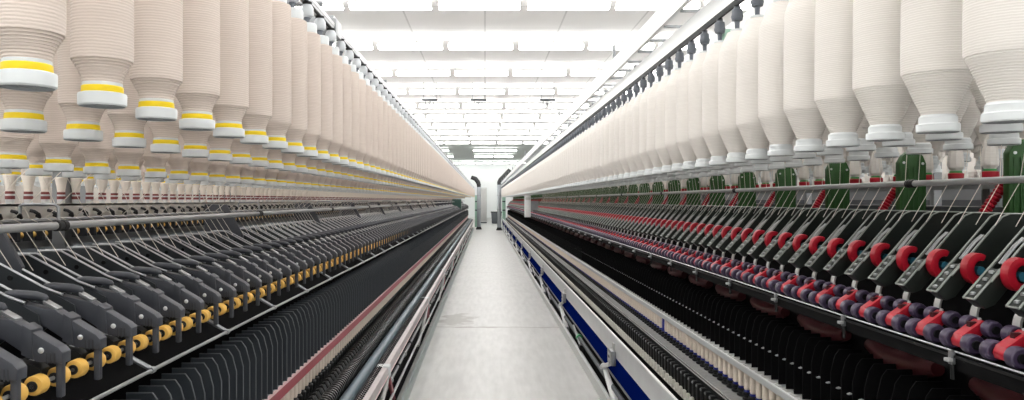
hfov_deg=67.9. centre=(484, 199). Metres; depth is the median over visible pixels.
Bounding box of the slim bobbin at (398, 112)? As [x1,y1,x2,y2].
[396,111,402,177]
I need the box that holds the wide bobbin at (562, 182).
[559,146,563,187]
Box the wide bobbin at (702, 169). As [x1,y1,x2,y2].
[695,168,710,171]
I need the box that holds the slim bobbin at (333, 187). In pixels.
[326,178,337,189]
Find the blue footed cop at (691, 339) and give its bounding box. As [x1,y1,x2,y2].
[690,337,692,351]
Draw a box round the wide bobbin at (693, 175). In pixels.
[690,173,701,177]
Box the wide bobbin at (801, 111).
[783,0,825,152]
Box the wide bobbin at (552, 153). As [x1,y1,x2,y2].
[549,153,552,189]
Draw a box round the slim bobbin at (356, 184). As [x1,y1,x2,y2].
[354,182,359,190]
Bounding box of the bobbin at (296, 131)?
[281,7,306,153]
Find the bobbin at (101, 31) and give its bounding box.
[70,0,133,108]
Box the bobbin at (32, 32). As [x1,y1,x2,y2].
[0,0,65,91]
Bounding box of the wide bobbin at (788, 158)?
[769,143,791,161]
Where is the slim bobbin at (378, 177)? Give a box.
[376,175,381,183]
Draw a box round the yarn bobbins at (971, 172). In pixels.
[666,150,1002,189]
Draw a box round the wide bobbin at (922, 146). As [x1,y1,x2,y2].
[906,116,932,154]
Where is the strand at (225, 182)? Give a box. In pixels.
[191,182,225,236]
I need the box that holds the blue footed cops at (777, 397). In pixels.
[508,216,782,399]
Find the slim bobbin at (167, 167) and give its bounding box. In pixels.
[165,161,182,182]
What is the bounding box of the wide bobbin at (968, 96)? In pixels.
[925,88,972,140]
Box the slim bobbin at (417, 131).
[411,130,419,182]
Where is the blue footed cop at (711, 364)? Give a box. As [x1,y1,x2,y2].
[709,350,713,366]
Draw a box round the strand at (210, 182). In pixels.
[177,182,210,239]
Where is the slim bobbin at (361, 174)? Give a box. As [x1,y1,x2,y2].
[356,170,364,181]
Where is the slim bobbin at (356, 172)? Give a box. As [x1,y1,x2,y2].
[348,169,359,180]
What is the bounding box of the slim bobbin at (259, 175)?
[252,167,268,184]
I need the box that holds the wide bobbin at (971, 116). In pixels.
[943,96,980,150]
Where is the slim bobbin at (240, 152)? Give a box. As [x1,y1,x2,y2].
[230,139,252,163]
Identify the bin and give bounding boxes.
[491,212,501,223]
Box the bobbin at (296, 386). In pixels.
[294,383,297,398]
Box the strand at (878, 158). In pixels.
[862,158,880,218]
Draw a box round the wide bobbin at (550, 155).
[548,155,550,189]
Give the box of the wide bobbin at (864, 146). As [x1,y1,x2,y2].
[846,115,875,151]
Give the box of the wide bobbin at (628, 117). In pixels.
[625,97,642,177]
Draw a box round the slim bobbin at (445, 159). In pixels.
[445,159,446,189]
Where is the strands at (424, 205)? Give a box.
[412,196,436,208]
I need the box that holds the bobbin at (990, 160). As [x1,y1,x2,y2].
[980,134,999,176]
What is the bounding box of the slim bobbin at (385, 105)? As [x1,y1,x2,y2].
[373,95,387,174]
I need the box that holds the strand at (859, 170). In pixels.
[842,170,859,216]
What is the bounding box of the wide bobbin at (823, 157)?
[813,156,827,172]
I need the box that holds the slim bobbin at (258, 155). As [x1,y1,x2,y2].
[248,145,268,166]
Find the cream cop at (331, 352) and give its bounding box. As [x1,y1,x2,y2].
[330,349,332,360]
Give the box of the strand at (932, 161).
[912,161,932,220]
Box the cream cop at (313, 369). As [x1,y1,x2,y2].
[312,366,314,379]
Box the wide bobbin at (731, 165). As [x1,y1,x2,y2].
[720,163,737,168]
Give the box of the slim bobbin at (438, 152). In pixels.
[438,152,439,187]
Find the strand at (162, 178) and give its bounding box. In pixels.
[122,178,162,245]
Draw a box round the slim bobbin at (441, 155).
[441,155,442,188]
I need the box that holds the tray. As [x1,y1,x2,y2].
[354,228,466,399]
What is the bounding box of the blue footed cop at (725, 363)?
[723,359,727,376]
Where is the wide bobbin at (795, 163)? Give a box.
[785,145,802,167]
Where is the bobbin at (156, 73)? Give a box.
[129,0,182,121]
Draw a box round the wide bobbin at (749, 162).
[734,160,753,166]
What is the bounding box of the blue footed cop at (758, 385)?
[756,381,761,399]
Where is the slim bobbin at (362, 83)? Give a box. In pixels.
[349,72,365,168]
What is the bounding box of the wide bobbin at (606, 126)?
[604,113,618,180]
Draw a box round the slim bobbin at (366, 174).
[363,172,368,181]
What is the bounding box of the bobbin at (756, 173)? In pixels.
[753,165,758,187]
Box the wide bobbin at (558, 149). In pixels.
[554,149,558,188]
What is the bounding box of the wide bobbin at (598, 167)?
[596,119,604,181]
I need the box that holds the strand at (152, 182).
[152,182,190,243]
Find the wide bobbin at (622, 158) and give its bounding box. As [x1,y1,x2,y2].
[619,102,635,178]
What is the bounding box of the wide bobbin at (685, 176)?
[682,173,692,178]
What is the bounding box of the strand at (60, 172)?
[13,172,60,262]
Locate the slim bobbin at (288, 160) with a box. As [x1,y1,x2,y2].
[278,153,296,170]
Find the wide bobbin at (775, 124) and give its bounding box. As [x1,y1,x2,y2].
[758,0,794,156]
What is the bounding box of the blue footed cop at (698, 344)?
[697,342,700,357]
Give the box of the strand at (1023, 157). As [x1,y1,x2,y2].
[995,157,1023,225]
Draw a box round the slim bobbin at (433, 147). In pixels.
[432,147,434,186]
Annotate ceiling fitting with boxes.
[422,82,437,105]
[471,82,486,105]
[540,82,555,105]
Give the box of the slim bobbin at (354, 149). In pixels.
[341,64,358,166]
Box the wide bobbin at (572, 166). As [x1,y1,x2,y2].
[571,137,577,185]
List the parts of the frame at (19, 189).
creel panel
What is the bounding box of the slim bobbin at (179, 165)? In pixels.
[168,133,191,179]
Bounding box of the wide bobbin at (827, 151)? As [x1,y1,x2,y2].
[817,126,842,155]
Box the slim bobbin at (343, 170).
[336,167,348,178]
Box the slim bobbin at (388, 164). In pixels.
[378,100,391,175]
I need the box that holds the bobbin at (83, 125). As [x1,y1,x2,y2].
[58,0,104,141]
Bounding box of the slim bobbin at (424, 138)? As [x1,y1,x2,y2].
[419,138,426,184]
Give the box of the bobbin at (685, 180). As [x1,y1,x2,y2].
[681,179,686,190]
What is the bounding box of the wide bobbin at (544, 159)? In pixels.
[542,159,544,190]
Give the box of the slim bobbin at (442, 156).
[442,156,443,188]
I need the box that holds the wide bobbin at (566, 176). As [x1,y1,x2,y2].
[565,142,569,186]
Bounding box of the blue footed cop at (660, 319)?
[659,316,661,328]
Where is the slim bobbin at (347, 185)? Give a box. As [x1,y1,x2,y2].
[342,180,351,190]
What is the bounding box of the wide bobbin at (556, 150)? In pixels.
[553,150,556,188]
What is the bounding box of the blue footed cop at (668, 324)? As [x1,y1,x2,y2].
[667,322,669,334]
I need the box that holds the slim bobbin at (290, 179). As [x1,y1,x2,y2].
[283,171,297,186]
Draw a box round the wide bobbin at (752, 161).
[751,145,771,163]
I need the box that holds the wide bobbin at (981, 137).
[974,119,1005,158]
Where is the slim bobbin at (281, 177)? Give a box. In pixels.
[276,171,288,185]
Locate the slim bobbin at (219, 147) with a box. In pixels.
[208,114,233,160]
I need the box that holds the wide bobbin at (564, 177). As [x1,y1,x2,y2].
[563,143,572,187]
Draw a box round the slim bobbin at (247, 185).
[240,184,252,186]
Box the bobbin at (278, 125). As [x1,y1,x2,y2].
[262,0,290,149]
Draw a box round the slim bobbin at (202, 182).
[200,169,215,184]
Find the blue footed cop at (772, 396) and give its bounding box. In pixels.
[769,390,775,399]
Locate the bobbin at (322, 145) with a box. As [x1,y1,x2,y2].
[310,35,331,159]
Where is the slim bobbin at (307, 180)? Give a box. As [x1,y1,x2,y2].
[303,174,312,187]
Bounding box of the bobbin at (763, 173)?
[761,171,769,186]
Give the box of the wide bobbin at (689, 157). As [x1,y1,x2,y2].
[676,60,700,169]
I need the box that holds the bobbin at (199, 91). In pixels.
[175,0,219,130]
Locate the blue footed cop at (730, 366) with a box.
[728,362,732,380]
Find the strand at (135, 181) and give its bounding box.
[135,181,175,246]
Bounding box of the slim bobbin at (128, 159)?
[113,128,144,176]
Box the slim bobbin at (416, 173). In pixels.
[414,128,417,181]
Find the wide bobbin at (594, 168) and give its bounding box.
[592,122,605,182]
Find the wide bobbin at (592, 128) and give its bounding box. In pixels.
[588,124,596,183]
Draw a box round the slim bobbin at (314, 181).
[308,176,319,188]
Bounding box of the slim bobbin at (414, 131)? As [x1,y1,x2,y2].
[406,126,415,181]
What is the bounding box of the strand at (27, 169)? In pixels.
[0,169,27,267]
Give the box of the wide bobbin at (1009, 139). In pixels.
[975,101,1020,145]
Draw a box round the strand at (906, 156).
[885,156,906,219]
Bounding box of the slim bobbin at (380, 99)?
[368,90,382,172]
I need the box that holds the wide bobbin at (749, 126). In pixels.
[736,15,769,159]
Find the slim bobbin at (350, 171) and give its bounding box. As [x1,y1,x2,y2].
[342,169,354,179]
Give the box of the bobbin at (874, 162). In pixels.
[869,148,882,181]
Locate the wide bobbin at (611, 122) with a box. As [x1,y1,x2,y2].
[609,109,623,179]
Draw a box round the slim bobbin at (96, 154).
[79,109,113,174]
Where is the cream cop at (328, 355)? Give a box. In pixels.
[327,352,329,363]
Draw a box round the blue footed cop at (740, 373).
[738,369,743,387]
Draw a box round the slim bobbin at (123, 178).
[121,158,143,180]
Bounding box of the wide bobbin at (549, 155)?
[546,155,549,189]
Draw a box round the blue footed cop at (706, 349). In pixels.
[705,347,708,363]
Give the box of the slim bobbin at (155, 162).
[142,124,169,177]
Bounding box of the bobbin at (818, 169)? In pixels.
[814,156,824,184]
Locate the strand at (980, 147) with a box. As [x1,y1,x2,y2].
[958,147,981,223]
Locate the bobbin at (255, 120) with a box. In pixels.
[240,0,271,144]
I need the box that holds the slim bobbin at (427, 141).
[422,141,429,185]
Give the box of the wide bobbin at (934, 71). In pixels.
[900,0,972,133]
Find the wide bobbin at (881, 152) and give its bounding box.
[874,142,898,157]
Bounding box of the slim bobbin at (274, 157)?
[264,149,283,168]
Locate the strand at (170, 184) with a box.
[170,184,204,241]
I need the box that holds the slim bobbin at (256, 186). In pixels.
[251,185,263,187]
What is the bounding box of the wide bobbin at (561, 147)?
[558,147,561,187]
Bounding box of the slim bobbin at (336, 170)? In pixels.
[328,165,341,177]
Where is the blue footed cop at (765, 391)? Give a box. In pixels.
[762,385,768,399]
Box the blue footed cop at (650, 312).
[649,310,651,321]
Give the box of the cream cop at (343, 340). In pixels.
[342,337,344,348]
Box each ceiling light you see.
[295,0,343,9]
[333,38,372,49]
[348,0,431,9]
[358,67,391,75]
[377,37,442,49]
[391,86,405,93]
[396,66,449,75]
[404,102,415,107]
[409,86,455,93]
[414,113,423,117]
[419,101,458,107]
[420,123,429,126]
[427,114,461,117]
[433,121,464,126]
[437,128,466,132]
[438,0,520,9]
[441,134,467,138]
[445,141,468,143]
[447,37,513,49]
[454,66,508,75]
[459,87,504,93]
[459,162,474,163]
[462,100,502,107]
[465,114,499,117]
[467,122,498,126]
[468,128,497,132]
[470,134,496,138]
[471,139,495,143]
[473,149,493,150]
[475,155,492,156]
[476,162,491,163]
[493,162,508,163]
[494,154,512,156]
[496,148,516,150]
[497,139,521,143]
[498,134,524,138]
[500,128,528,132]
[501,121,532,126]
[503,112,538,117]
[505,100,544,107]
[508,86,554,93]
[512,66,566,75]
[518,37,583,49]
[523,139,547,143]
[527,0,609,9]
[527,136,552,138]
[531,130,559,132]
[535,121,566,126]
[541,112,576,117]
[548,100,588,107]
[558,87,603,93]
[570,66,624,75]
[588,37,654,49]
[615,0,700,9]
[658,37,700,49]
[704,0,751,9]
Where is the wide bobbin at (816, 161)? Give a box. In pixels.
[803,152,822,165]
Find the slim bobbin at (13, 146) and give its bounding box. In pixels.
[0,100,33,168]
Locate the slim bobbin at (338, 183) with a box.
[335,179,342,189]
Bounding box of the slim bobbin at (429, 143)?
[428,143,430,185]
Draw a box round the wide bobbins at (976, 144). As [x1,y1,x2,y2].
[501,123,1023,197]
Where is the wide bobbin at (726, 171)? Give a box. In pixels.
[718,169,730,174]
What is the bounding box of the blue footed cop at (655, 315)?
[654,313,656,325]
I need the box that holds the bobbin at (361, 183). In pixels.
[354,182,363,191]
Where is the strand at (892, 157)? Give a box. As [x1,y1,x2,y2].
[873,157,892,219]
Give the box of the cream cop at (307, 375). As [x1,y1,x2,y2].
[305,372,308,386]
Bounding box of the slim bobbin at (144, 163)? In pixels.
[143,161,163,181]
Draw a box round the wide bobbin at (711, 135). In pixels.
[702,40,729,165]
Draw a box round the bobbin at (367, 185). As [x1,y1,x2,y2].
[365,183,369,191]
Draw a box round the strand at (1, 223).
[1,223,32,269]
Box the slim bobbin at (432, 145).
[427,145,433,186]
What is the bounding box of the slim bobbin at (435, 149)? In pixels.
[435,149,436,186]
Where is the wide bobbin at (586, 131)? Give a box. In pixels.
[582,129,591,184]
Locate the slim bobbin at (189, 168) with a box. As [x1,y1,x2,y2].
[184,166,200,183]
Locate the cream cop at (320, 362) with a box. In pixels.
[318,359,321,372]
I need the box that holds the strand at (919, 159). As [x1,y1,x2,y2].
[898,159,919,220]
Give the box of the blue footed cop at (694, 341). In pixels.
[693,339,696,354]
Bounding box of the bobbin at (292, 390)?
[290,387,293,399]
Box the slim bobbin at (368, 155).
[356,79,371,170]
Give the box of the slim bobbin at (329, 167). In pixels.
[321,163,333,176]
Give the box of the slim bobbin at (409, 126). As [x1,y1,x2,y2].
[401,121,410,180]
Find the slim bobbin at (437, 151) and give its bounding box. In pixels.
[437,151,438,187]
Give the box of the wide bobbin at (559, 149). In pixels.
[556,149,564,188]
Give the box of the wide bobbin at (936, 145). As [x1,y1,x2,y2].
[930,141,943,164]
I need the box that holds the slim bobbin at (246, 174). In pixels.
[239,164,256,183]
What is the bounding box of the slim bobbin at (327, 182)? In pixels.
[324,177,331,188]
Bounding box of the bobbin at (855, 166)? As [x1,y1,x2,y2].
[849,161,861,182]
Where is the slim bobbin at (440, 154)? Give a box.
[436,154,441,188]
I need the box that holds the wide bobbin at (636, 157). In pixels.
[632,92,649,176]
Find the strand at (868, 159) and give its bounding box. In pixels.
[852,159,869,217]
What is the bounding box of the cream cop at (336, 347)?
[335,344,337,355]
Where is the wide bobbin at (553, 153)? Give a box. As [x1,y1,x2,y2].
[550,153,557,189]
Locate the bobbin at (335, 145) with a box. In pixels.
[322,46,342,162]
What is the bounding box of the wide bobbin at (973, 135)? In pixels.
[944,131,976,161]
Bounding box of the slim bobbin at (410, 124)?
[409,123,413,180]
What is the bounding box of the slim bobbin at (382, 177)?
[376,176,384,184]
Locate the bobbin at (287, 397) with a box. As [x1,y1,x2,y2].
[285,391,289,399]
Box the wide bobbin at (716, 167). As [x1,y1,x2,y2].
[707,166,723,169]
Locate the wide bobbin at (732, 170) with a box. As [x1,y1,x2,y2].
[729,167,742,173]
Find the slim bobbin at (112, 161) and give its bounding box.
[94,152,117,179]
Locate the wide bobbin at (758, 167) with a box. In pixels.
[754,164,769,170]
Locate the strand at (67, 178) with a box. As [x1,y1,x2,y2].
[67,178,117,256]
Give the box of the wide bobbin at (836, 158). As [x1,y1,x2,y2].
[824,148,844,162]
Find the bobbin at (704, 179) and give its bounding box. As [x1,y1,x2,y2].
[700,177,706,189]
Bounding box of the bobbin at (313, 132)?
[297,22,320,156]
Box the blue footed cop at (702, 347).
[701,344,704,359]
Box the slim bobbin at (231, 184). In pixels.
[230,183,241,185]
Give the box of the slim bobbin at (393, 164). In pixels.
[384,104,395,176]
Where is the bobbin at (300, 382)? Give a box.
[298,379,301,394]
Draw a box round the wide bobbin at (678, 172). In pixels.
[675,171,689,173]
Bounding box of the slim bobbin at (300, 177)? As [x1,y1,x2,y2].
[292,173,305,187]
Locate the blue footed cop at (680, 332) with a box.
[679,330,682,343]
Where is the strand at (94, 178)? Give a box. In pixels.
[94,178,139,253]
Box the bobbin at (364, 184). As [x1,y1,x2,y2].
[362,183,366,191]
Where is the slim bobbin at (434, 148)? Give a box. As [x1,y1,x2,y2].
[434,148,435,186]
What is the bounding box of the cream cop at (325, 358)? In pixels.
[324,355,326,366]
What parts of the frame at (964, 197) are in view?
creel panel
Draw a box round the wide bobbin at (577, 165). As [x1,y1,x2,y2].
[576,133,582,184]
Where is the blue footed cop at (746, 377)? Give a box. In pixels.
[744,373,749,392]
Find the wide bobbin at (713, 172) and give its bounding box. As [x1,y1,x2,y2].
[708,170,720,175]
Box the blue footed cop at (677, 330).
[676,328,679,341]
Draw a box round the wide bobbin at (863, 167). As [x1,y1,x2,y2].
[844,148,865,169]
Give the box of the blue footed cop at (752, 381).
[749,377,755,396]
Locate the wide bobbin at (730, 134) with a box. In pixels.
[718,28,748,162]
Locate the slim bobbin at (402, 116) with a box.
[394,115,405,178]
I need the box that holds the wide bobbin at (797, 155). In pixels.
[791,136,815,158]
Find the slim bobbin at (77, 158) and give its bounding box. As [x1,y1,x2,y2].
[62,142,86,177]
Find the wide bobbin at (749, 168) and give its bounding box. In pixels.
[740,164,755,171]
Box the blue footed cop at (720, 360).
[718,356,722,372]
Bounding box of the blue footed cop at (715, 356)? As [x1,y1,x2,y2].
[713,352,717,369]
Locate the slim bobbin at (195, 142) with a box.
[180,112,212,157]
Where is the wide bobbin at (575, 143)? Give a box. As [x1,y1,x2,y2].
[574,135,584,185]
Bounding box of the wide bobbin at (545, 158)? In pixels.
[543,158,545,190]
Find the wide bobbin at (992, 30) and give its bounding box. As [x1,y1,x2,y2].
[962,0,1023,124]
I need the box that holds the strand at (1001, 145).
[975,145,1001,224]
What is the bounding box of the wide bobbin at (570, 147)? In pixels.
[569,138,579,186]
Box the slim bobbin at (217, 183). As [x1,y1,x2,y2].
[215,173,229,185]
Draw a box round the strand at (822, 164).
[807,164,822,214]
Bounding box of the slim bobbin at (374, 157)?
[363,85,377,171]
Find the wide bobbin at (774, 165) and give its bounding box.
[768,162,785,168]
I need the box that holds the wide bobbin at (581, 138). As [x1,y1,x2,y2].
[579,131,586,184]
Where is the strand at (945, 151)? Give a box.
[926,151,947,221]
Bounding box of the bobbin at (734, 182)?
[731,174,738,188]
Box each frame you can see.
[0,184,388,252]
[650,189,1002,205]
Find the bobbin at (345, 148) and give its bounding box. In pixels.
[332,56,350,164]
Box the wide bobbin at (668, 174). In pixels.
[667,173,679,175]
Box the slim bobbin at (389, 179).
[383,177,390,185]
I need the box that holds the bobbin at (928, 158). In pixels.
[922,154,933,179]
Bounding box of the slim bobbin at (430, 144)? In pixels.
[430,144,432,185]
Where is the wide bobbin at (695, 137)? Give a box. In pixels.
[688,51,714,167]
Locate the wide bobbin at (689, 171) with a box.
[685,170,699,172]
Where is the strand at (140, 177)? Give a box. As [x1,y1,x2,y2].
[100,177,140,249]
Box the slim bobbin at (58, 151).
[39,50,77,171]
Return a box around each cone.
[2,174,17,203]
[21,175,35,202]
[38,176,51,202]
[55,177,67,202]
[70,178,81,202]
[83,179,95,202]
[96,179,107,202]
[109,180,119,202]
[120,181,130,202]
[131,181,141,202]
[141,182,150,202]
[151,182,160,202]
[160,183,168,202]
[169,183,177,202]
[177,184,185,201]
[185,184,192,201]
[192,184,199,201]
[200,185,206,201]
[206,185,213,201]
[213,186,219,201]
[219,186,225,201]
[225,186,230,201]
[230,186,236,201]
[236,187,241,201]
[241,187,246,200]
[246,187,251,200]
[251,188,255,200]
[255,188,260,201]
[260,188,264,201]
[264,188,268,201]
[268,188,272,201]
[272,189,276,201]
[276,189,279,201]
[279,189,283,201]
[283,189,286,201]
[286,189,289,201]
[289,190,293,201]
[293,190,296,201]
[302,190,304,200]
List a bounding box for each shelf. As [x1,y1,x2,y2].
[0,200,250,203]
[0,200,451,219]
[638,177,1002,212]
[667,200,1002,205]
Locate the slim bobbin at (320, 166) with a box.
[312,160,326,175]
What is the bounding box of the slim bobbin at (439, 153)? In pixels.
[439,153,440,186]
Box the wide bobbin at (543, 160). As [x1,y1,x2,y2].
[541,160,543,190]
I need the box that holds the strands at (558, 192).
[541,192,564,203]
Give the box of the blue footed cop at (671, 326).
[670,324,673,337]
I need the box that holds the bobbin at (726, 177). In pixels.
[723,175,729,188]
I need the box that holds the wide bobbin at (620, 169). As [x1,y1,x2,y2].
[614,106,624,178]
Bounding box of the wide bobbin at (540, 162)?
[538,162,543,191]
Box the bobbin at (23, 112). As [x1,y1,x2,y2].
[0,54,53,133]
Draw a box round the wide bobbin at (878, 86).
[852,0,911,141]
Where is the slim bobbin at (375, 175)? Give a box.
[371,174,377,183]
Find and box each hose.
[471,176,481,229]
[496,168,510,229]
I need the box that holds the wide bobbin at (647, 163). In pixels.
[639,87,657,175]
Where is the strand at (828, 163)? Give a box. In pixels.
[814,163,830,216]
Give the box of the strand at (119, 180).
[119,180,158,250]
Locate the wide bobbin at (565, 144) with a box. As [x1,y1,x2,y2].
[561,144,565,187]
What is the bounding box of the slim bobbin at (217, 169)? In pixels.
[208,161,228,181]
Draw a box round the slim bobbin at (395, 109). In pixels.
[390,108,398,177]
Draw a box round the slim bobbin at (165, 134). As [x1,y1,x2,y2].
[146,96,182,153]
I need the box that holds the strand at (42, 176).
[42,176,93,260]
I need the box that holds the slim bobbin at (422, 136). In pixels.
[422,136,424,183]
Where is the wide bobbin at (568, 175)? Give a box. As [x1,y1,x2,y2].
[567,140,572,186]
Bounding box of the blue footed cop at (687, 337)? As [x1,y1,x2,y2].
[686,334,689,348]
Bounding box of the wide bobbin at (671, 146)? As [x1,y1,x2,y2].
[665,68,687,170]
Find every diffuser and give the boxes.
[333,44,372,49]
[377,44,442,49]
[377,72,391,75]
[393,91,405,93]
[396,72,449,75]
[405,105,415,107]
[409,91,454,93]
[419,105,458,107]
[427,116,461,117]
[433,124,463,126]
[442,137,467,138]
[445,142,468,143]
[448,44,512,49]
[455,72,507,75]
[459,91,504,93]
[463,105,501,107]
[465,116,499,117]
[467,124,498,126]
[470,137,495,138]
[471,142,494,143]
[498,142,521,143]
[499,137,524,138]
[501,124,532,126]
[503,116,537,117]
[506,105,544,107]
[509,91,553,93]
[513,72,566,75]
[519,44,583,49]
[536,124,566,126]
[541,116,576,117]
[549,105,587,107]
[558,91,603,93]
[570,72,624,75]
[588,44,654,49]
[740,2,751,9]
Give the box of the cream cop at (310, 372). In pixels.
[309,369,311,382]
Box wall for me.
[456,162,523,217]
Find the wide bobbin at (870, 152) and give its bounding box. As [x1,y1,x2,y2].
[868,142,886,168]
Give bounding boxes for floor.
[397,218,600,399]
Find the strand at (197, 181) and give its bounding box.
[160,181,197,241]
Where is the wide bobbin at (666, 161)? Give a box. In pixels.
[655,75,676,172]
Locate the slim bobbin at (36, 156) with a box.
[25,133,52,175]
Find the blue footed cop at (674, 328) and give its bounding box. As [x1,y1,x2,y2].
[673,326,676,339]
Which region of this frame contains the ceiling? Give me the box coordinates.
[299,0,750,161]
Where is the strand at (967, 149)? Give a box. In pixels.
[941,149,967,222]
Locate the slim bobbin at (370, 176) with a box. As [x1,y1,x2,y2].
[364,173,373,182]
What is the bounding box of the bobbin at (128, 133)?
[107,71,146,147]
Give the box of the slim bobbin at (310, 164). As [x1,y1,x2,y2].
[302,157,317,173]
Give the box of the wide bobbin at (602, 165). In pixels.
[600,116,613,181]
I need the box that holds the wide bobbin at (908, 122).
[882,99,919,146]
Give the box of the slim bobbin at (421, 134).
[415,134,423,183]
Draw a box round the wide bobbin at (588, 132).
[585,127,597,183]
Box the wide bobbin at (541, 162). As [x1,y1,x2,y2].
[540,162,542,190]
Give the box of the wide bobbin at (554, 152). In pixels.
[551,152,555,188]
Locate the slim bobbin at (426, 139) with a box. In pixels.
[425,139,428,184]
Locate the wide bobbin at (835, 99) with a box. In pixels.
[814,0,864,147]
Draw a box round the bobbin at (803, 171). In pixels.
[799,159,809,185]
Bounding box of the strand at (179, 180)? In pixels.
[142,180,179,244]
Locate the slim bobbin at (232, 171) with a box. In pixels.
[224,149,242,182]
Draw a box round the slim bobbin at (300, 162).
[291,157,307,172]
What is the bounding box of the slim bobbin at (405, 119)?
[397,118,407,179]
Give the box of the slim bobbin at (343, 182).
[341,180,346,189]
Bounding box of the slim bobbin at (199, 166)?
[189,141,211,180]
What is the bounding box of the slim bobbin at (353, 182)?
[350,181,355,190]
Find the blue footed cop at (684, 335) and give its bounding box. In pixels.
[683,332,685,346]
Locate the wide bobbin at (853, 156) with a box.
[847,151,869,160]
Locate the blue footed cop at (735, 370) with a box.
[733,366,737,383]
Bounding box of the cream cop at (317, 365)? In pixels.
[315,362,318,375]
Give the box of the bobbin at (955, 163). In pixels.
[947,150,964,178]
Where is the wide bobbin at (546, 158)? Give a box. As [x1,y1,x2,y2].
[544,158,550,190]
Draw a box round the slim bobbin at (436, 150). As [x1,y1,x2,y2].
[432,150,437,187]
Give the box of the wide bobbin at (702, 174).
[699,172,710,176]
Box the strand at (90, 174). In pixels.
[46,174,90,257]
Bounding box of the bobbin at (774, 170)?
[772,169,777,186]
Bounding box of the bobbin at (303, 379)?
[301,376,304,390]
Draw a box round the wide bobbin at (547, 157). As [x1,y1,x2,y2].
[545,157,548,189]
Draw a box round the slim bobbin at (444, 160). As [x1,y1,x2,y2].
[440,160,444,189]
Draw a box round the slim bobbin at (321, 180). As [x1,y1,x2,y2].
[318,176,325,188]
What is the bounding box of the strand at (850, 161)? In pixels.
[832,161,850,216]
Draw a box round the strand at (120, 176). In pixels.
[74,176,120,253]
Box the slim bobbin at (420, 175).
[418,132,421,182]
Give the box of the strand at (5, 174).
[5,174,65,265]

